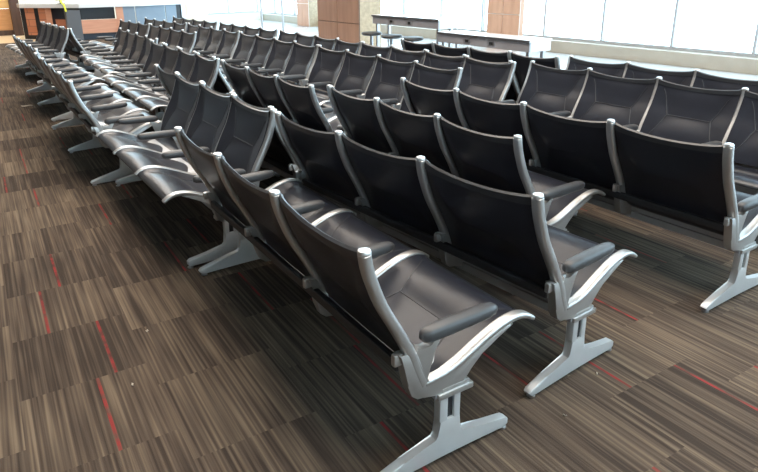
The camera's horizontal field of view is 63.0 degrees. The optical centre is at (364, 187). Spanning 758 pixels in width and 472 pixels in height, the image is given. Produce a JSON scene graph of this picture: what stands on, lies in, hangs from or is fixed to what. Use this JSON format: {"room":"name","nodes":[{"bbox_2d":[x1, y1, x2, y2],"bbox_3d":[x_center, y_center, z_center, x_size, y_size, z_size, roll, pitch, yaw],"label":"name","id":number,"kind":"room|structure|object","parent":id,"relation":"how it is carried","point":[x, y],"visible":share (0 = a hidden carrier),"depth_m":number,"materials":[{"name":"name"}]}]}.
{"room":"airport terminal","nodes":[
{"label":"airport terminal","id":0,"kind":"room"},
{"bbox_2d":[0,0,12,30],"bbox_3d":[-11.769,-8.296,18.846,0.720,6.840,0.200,-12,22,-31],"label":"wall","id":1,"kind":"structure","parent":0,"point":[5,17],"depth_m":19.82,"materials":[{"name":"orange wood"}]},
{"bbox_2d":[18,0,260,29],"bbox_3d":[-8.222,-9.567,22.719,9.100,7.000,0.200,-12,22,-31],"label":"wall","id":2,"kind":"structure","parent":0,"point":[238,16],"depth_m":24.85,"materials":[{"name":"white paint"}]},
{"bbox_2d":[208,12,227,14],"bbox_3d":[-6.262,-9.929,23.869,1.500,6.300,0.100,-12,22,-31],"label":"window","id":3,"kind":"structure","parent":2,"relation":"in","point":[221,12],"depth_m":25.00,"materials":[{"name":"white glass"}]},
{"bbox_2d":[226,0,259,13],"bbox_3d":[-5.002,-10.205,24.635,1.500,6.300,0.100,-12,22,-31],"label":"window","id":4,"kind":"structure","parent":2,"relation":"in","point":[228,9],"depth_m":25.35,"materials":[{"name":"white glass"}]},
{"bbox_2d":[240,0,258,10],"bbox_3d":[-5.216,-11.038,26.567,0.100,6.750,1.900,-12,22,-31],"label":"window","id":5,"kind":"structure","parent":2,"relation":"in","point":[257,7],"depth_m":26.84,"materials":[{"name":"white glass"}]},
{"bbox_2d":[262,0,276,13],"bbox_3d":[-4.212,-10.554,25.090,0.100,6.750,1.800,-12,22,-31],"label":"window","id":6,"kind":"structure","parent":2,"relation":"in","point":[274,1],"depth_m":25.38,"materials":[{"name":"white glass"}]},
{"bbox_2d":[275,0,295,15],"bbox_3d":[-3.236,-10.083,23.653,0.100,6.750,1.800,-12,22,-31],"label":"window","id":7,"kind":"structure","parent":2,"relation":"in","point":[294,1],"depth_m":23.96,"materials":[{"name":"white glass"}]},
{"bbox_2d":[403,0,405,14],"bbox_3d":[0.659,-8.203,17.921,0.100,6.750,1.760,-12,22,-31],"label":"window","id":8,"kind":"structure","parent":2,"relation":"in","point":[404,1],"depth_m":18.12,"materials":[{"name":"white glass"}]},
{"bbox_2d":[440,0,443,16],"bbox_3d":[1.603,-7.748,16.532,0.100,6.750,1.720,-12,22,-31],"label":"window","id":9,"kind":"structure","parent":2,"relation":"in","point":[441,1],"depth_m":16.75,"materials":[{"name":"white glass"}]},
{"bbox_2d":[444,0,485,31],"bbox_3d":[2.508,-7.311,15.199,0.100,6.750,1.620,-12,22,-31],"label":"window","id":10,"kind":"structure","parent":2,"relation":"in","point":[483,13],"depth_m":15.54,"materials":[{"name":"silver metal"}]},
{"bbox_2d":[235,11,757,74],"bbox_3d":[3.668,-3.407,14.529,0.350,0.250,35.000,-12,22,-31],"label":"trim","id":11,"kind":"structure","parent":2,"relation":"attached to","point":[728,63],"depth_m":11.91,"materials":[{"name":"laminate"}]},
{"bbox_2d":[482,0,549,37],"bbox_3d":[3.496,-6.834,13.746,0.100,6.750,2.020,-12,22,-31],"label":"window","id":12,"kind":"structure","parent":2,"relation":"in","point":[547,2],"depth_m":13.92,"materials":[{"name":"silver metal"}]},
{"bbox_2d":[544,0,608,43],"bbox_3d":[4.461,-6.369,12.325,0.100,6.750,1.540,-12,22,-31],"label":"window","id":13,"kind":"structure","parent":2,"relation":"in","point":[606,2],"depth_m":12.75,"materials":[{"name":"silver metal"}]},
{"bbox_2d":[602,0,681,49],"bbox_3d":[5.296,-5.965,11.096,0.100,6.750,1.540,-12,22,-31],"label":"window","id":14,"kind":"structure","parent":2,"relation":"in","point":[678,2],"depth_m":11.53,"materials":[{"name":"silver metal"}]},
{"bbox_2d":[672,21,757,57],"bbox_3d":[6.113,-5.571,9.894,0.100,6.750,1.470,-12,22,-31],"label":"window","id":15,"kind":"structure","parent":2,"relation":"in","point":[755,44],"depth_m":10.71,"materials":[{"name":"silver metal"}]},
{"bbox_2d":[0,20,757,471],"bbox_3d":[-4.414,-1.472,9.671,21.000,0.100,35.000,-12,22,-31],"label":"floor","id":16,"kind":"structure","parent":0,"point":[236,368],"depth_m":2.75,"materials":[{"name":"carpet"}]},
{"bbox_2d":[8,0,23,35],"bbox_3d":[-11.238,-8.242,18.912,0.260,7.000,0.500,-12,22,-31],"label":"column","id":17,"kind":"structure","parent":16,"relation":"on","point":[15,13],"depth_m":19.66,"materials":[{"name":"brown wood"}]},
{"bbox_2d":[5,21,68,83],"bbox_3d":[-5.937,-2.480,11.203,0.722,0.870,2.515,-14,23,-33],"label":"bench","id":18,"kind":"object","parent":16,"relation":"on","point":[50,40],"visible":0.69,"depth_m":11.11,"materials":[{"name":"leather"}]},
{"bbox_2d":[12,35,104,121],"bbox_3d":[-4.206,-1.577,8.455,0.722,0.870,2.515,-13,22,-31],"label":"bench","id":19,"kind":"object","parent":16,"relation":"on","point":[70,70],"visible":0.64,"depth_m":8.39,"materials":[{"name":"leather"}]},
{"bbox_2d":[42,21,112,77],"bbox_3d":[-5.343,-2.615,11.579,0.722,0.870,2.515,-14,23,-33],"label":"bench","id":20,"kind":"object","parent":16,"relation":"on","point":[75,47],"visible":0.54,"depth_m":11.02,"materials":[{"name":"leather"}]},
{"bbox_2d":[33,52,160,185],"bbox_3d":[-2.656,-0.802,6.096,0.722,0.870,2.515,-12,22,-30],"label":"bench","id":21,"kind":"object","parent":16,"relation":"on","point":[99,107],"visible":0.89,"depth_m":5.81,"materials":[{"name":"leather"}]},
{"bbox_2d":[16,0,185,39],"bbox_3d":[-7.941,-5.084,18.788,4.925,1.010,1.943,-7,20,-17],"label":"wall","id":22,"kind":"structure","parent":16,"relation":"on","point":[77,17],"depth_m":18.23,"materials":[{"name":"white laminate"}]},
{"bbox_2d":[16,0,185,7],"bbox_3d":[-7.950,-5.513,18.653,4.925,0.110,1.923,-7,20,-17],"label":"countertop","id":23,"kind":"structure","parent":22,"relation":"on","point":[164,2],"depth_m":18.15,"materials":[{"name":"white laminate"}]},
{"bbox_2d":[79,28,157,91],"bbox_3d":[-3.713,-1.854,9.256,0.722,0.870,2.515,-12,21,-29],"label":"bench","id":24,"kind":"object","parent":16,"relation":"on","point":[130,50],"visible":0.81,"depth_m":9.22,"materials":[{"name":"leather"}]},
{"bbox_2d":[89,19,149,59],"bbox_3d":[-4.737,-2.739,11.922,0.722,0.870,1.901,-14,23,-33],"label":"bench","id":25,"kind":"object","parent":16,"relation":"on","point":[142,30],"visible":0.44,"depth_m":12.03,"materials":[{"name":"leather"}]},
{"bbox_2d":[101,40,219,120],"bbox_3d":[-2.381,-1.115,7.013,0.722,0.870,2.515,-12,22,-30],"label":"bench","id":26,"kind":"object","parent":16,"relation":"on","point":[146,92],"visible":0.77,"depth_m":7.00,"materials":[{"name":"leather"}]},
{"bbox_2d":[144,17,186,31],"bbox_3d":[-4.260,-2.854,12.244,0.722,0.870,2.515,-13,22,-33],"label":"bench","id":27,"kind":"object","parent":16,"relation":"on","point":[175,26],"visible":0.16,"depth_m":12.12,"materials":[{"name":"metal"}]},
{"bbox_2d":[147,23,196,52],"bbox_3d":[-3.484,-2.171,10.187,0.722,0.870,2.515,-12,22,-31],"label":"bench","id":28,"kind":"object","parent":16,"relation":"on","point":[173,38],"visible":0.2,"depth_m":10.04,"materials":[{"name":"leather"}]},
{"bbox_2d":[95,73,276,268],"bbox_3d":[-1.323,-0.228,4.338,0.722,0.870,1.901,-12,22,-31],"label":"bench","id":29,"kind":"object","parent":16,"relation":"on","point":[214,122],"visible":0.83,"depth_m":4.14,"materials":[{"name":"leather"}]},
{"bbox_2d":[149,39,235,93],"bbox_3d":[-1.887,-1.290,7.511,0.722,0.870,2.515,-12,22,-30],"label":"bench","id":30,"kind":"object","parent":16,"relation":"on","point":[221,85],"visible":0.15,"depth_m":6.57,"materials":[{"name":"leather"}]},
{"bbox_2d":[172,16,217,31],"bbox_3d":[-3.758,-2.960,12.538,0.722,0.870,2.515,-13,22,-32],"label":"bench","id":31,"kind":"object","parent":16,"relation":"on","point":[204,23],"visible":0.12,"depth_m":12.48,"materials":[{"name":"metal"}]},
{"bbox_2d":[185,0,207,21],"bbox_3d":[-6.376,-9.324,21.923,0.800,7.000,0.800,-12,22,-31],"label":"window","id":32,"kind":"structure","parent":16,"relation":"on","point":[197,9],"depth_m":22.53,"materials":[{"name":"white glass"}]},
{"bbox_2d":[186,23,239,65],"bbox_3d":[-2.838,-2.207,10.267,0.722,0.870,2.515,-12,22,-30],"label":"bench","id":33,"kind":"object","parent":16,"relation":"on","point":[210,41],"visible":0.35,"depth_m":10.01,"materials":[{"name":"leather"}]},
{"bbox_2d":[154,64,299,179],"bbox_3d":[-0.950,-0.458,5.006,0.722,0.870,2.515,-13,22,-31],"label":"bench","id":34,"kind":"object","parent":16,"relation":"on","point":[278,159],"visible":0.14,"depth_m":4.17,"materials":[{"name":"leather"}]},
{"bbox_2d":[206,21,277,70],"bbox_3d":[-2.305,-2.294,10.503,0.722,0.870,2.515,-12,22,-30],"label":"bench","id":35,"kind":"object","parent":16,"relation":"on","point":[246,30],"visible":0.18,"depth_m":10.37,"materials":[{"name":"leather"}]},
{"bbox_2d":[259,0,262,27],"bbox_3d":[-3.612,-8.845,20.388,0.080,7.000,0.078,-12,22,-31],"label":"trim","id":36,"kind":"structure","parent":16,"relation":"on","point":[260,1],"depth_m":21.33,"materials":[{"name":"silver metal"}]},
{"bbox_2d":[209,31,318,85],"bbox_3d":[-1.480,-1.521,8.178,0.722,0.870,2.515,-12,22,-30],"label":"bench","id":37,"kind":"object","parent":16,"relation":"on","point":[273,56],"visible":0.45,"depth_m":8.10,"materials":[{"name":"leather"}]},
{"bbox_2d":[280,0,284,30],"bbox_3d":[-2.706,-8.408,19.055,0.080,7.000,0.078,-12,22,-31],"label":"trim","id":38,"kind":"structure","parent":16,"relation":"on","point":[282,10],"depth_m":19.99,"materials":[{"name":"silver metal"}]},
{"bbox_2d":[220,59,345,133],"bbox_3d":[-0.584,-0.632,5.507,0.722,0.870,1.901,-12,22,-30],"label":"bench","id":39,"kind":"object","parent":16,"relation":"on","point":[300,105],"visible":0.57,"depth_m":5.14,"materials":[{"name":"leather"}]},
{"bbox_2d":[296,0,317,26],"bbox_3d":[-2.076,-9.146,21.220,0.460,7.000,0.880,-12,22,-31],"label":"column","id":40,"kind":"structure","parent":16,"relation":"on","point":[307,11],"depth_m":21.90,"materials":[{"name":"beige stone"}]},
{"bbox_2d":[278,29,361,84],"bbox_3d":[-0.955,-1.631,8.484,0.722,0.870,2.515,-11,21,-29],"label":"bench","id":41,"kind":"object","parent":16,"relation":"on","point":[336,44],"visible":0.21,"depth_m":8.39,"materials":[{"name":"leather"}]},
{"bbox_2d":[317,0,380,46],"bbox_3d":[-0.423,-6.466,13.207,0.570,7.000,1.830,-12,22,-31],"label":"column","id":42,"kind":"structure","parent":16,"relation":"on","point":[346,20],"depth_m":13.60,"materials":[{"name":"brown wood"}]},
{"bbox_2d":[174,126,534,471],"bbox_3d":[-0.194,0.280,2.786,0.722,0.870,1.901,-12,22,-30],"label":"bench","id":43,"kind":"object","parent":16,"relation":"on","point":[429,324],"visible":1,"depth_m":2.28,"materials":[{"name":"leather"}]},
{"bbox_2d":[361,31,381,44],"bbox_3d":[0.126,-2.537,11.455,0.400,0.660,0.400,-12,22,-31],"label":"stool","id":44,"kind":"object","parent":16,"relation":"on","point":[371,34],"visible":0.59,"depth_m":11.25,"materials":[{"name":"black plastic"}]},
{"bbox_2d":[281,45,462,112],"bbox_3d":[-0.142,-0.855,6.150,0.722,0.870,2.515,-12,22,-30],"label":"bench","id":45,"kind":"object","parent":16,"relation":"on","point":[351,74],"visible":0.52,"depth_m":6.17,"materials":[{"name":"leather"}]},
{"bbox_2d":[381,34,401,44],"bbox_3d":[0.466,-2.338,10.849,0.400,0.660,0.400,-12,22,-31],"label":"stool","id":46,"kind":"object","parent":16,"relation":"on","point":[391,37],"visible":0.51,"depth_m":10.63,"materials":[{"name":"black plastic"}]},
{"bbox_2d":[402,36,423,42],"bbox_3d":[0.791,-2.181,10.370,0.400,0.660,0.400,-12,22,-31],"label":"stool","id":47,"kind":"object","parent":16,"relation":"on","point":[413,39],"visible":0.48,"depth_m":10.14,"materials":[{"name":"black plastic"}]},
{"bbox_2d":[371,14,457,46],"bbox_3d":[0.834,-2.558,11.034,0.432,0.950,1.950,-12,22,-31],"label":"countertop","id":48,"kind":"structure","parent":16,"relation":"on","point":[430,22],"depth_m":10.61,"materials":[{"name":"white laminate"}]},
{"bbox_2d":[373,14,457,20],"bbox_3d":[0.833,-2.995,10.890,0.420,0.030,1.950,-12,22,-31],"label":"countertop","id":49,"kind":"structure","parent":48,"relation":"on","point":[397,15],"depth_m":10.60,"materials":[{"name":"white laminate"}]},
{"bbox_2d":[359,41,515,101],"bbox_3d":[0.375,-0.965,6.454,0.722,0.870,2.515,-13,22,-31],"label":"bench","id":50,"kind":"object","parent":16,"relation":"on","point":[479,79],"visible":0.21,"depth_m":5.94,"materials":[{"name":"leather"}]},
{"bbox_2d":[365,43,519,103],"bbox_3d":[0.932,-1.116,6.880,0.722,0.870,2.515,-13,22,-31],"label":"bench","id":51,"kind":"object","parent":16,"relation":"on","point":[513,92],"visible":0.04,"depth_m":5.81,"materials":[{"name":"leather"}]},
{"bbox_2d":[274,111,636,397],"bbox_3d":[0.330,0.135,3.193,0.722,0.870,1.901,-14,23,-34],"label":"bench","id":52,"kind":"object","parent":16,"relation":"on","point":[504,239],"visible":0.99,"depth_m":2.66,"materials":[{"name":"leather"}]},
{"bbox_2d":[327,85,605,294],"bbox_3d":[0.531,-0.142,4.008,0.722,0.870,1.901,-12,22,-30],"label":"bench","id":53,"kind":"object","parent":16,"relation":"on","point":[492,161],"visible":0.66,"depth_m":3.51,"materials":[{"name":"leather"}]},
{"bbox_2d":[401,38,559,90],"bbox_3d":[1.435,-1.214,7.150,0.722,0.870,2.515,-13,22,-31],"label":"bench","id":54,"kind":"object","parent":16,"relation":"on","point":[522,62],"visible":0.18,"depth_m":6.57,"materials":[{"name":"leather"}]},
{"bbox_2d":[437,30,551,57],"bbox_3d":[1.874,-1.907,9.342,0.452,0.770,1.960,-12,22,-31],"label":"countertop","id":55,"kind":"structure","parent":16,"relation":"on","point":[527,44],"depth_m":8.91,"materials":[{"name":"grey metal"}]},
{"bbox_2d":[487,0,524,35],"bbox_3d":[3.159,-6.526,13.236,0.140,7.000,1.020,-12,22,-31],"label":"column","id":56,"kind":"structure","parent":16,"relation":"on","point":[503,16],"depth_m":14.01,"materials":[{"name":"beige wood"}]},
{"bbox_2d":[400,77,757,312],"bbox_3d":[1.250,-0.169,4.058,0.722,0.870,2.515,-12,22,-31],"label":"bench","id":57,"kind":"object","parent":16,"relation":"on","point":[684,188],"visible":0.83,"depth_m":3.31,"materials":[{"name":"leather"}]},
{"bbox_2d":[494,60,757,194],"bbox_3d":[1.906,-0.345,4.553,0.722,0.870,2.515,-13,22,-31],"label":"bench","id":58,"kind":"object","parent":16,"relation":"on","point":[658,107],"visible":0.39,"depth_m":4.55,"materials":[{"name":"leather"}]},
{"bbox_2d":[565,55,757,169],"bbox_3d":[2.368,-0.465,4.889,0.722,0.870,2.515,-13,22,-31],"label":"bench","id":59,"kind":"object","parent":16,"relation":"on","point":[695,78],"visible":0.12,"depth_m":5.09,"materials":[{"name":"leather"}]},
{"bbox_3d":[-16.229,-7.320,16.135,9.900,6.840,0.200,-12,22,-31],"label":"wall","id":60,"kind":"structure","parent":0,"visible":0},
{"bbox_2d":[0,30,13,35],"bbox_3d":[-15.873,-4.066,17.425,10.620,0.160,0.230,-12,22,-31],"label":"baseboard","id":61,"kind":"structure","parent":60,"relation":"attached to","point":[4,32],"depth_m":19.93,"materials":[{"name":"brown wood"}]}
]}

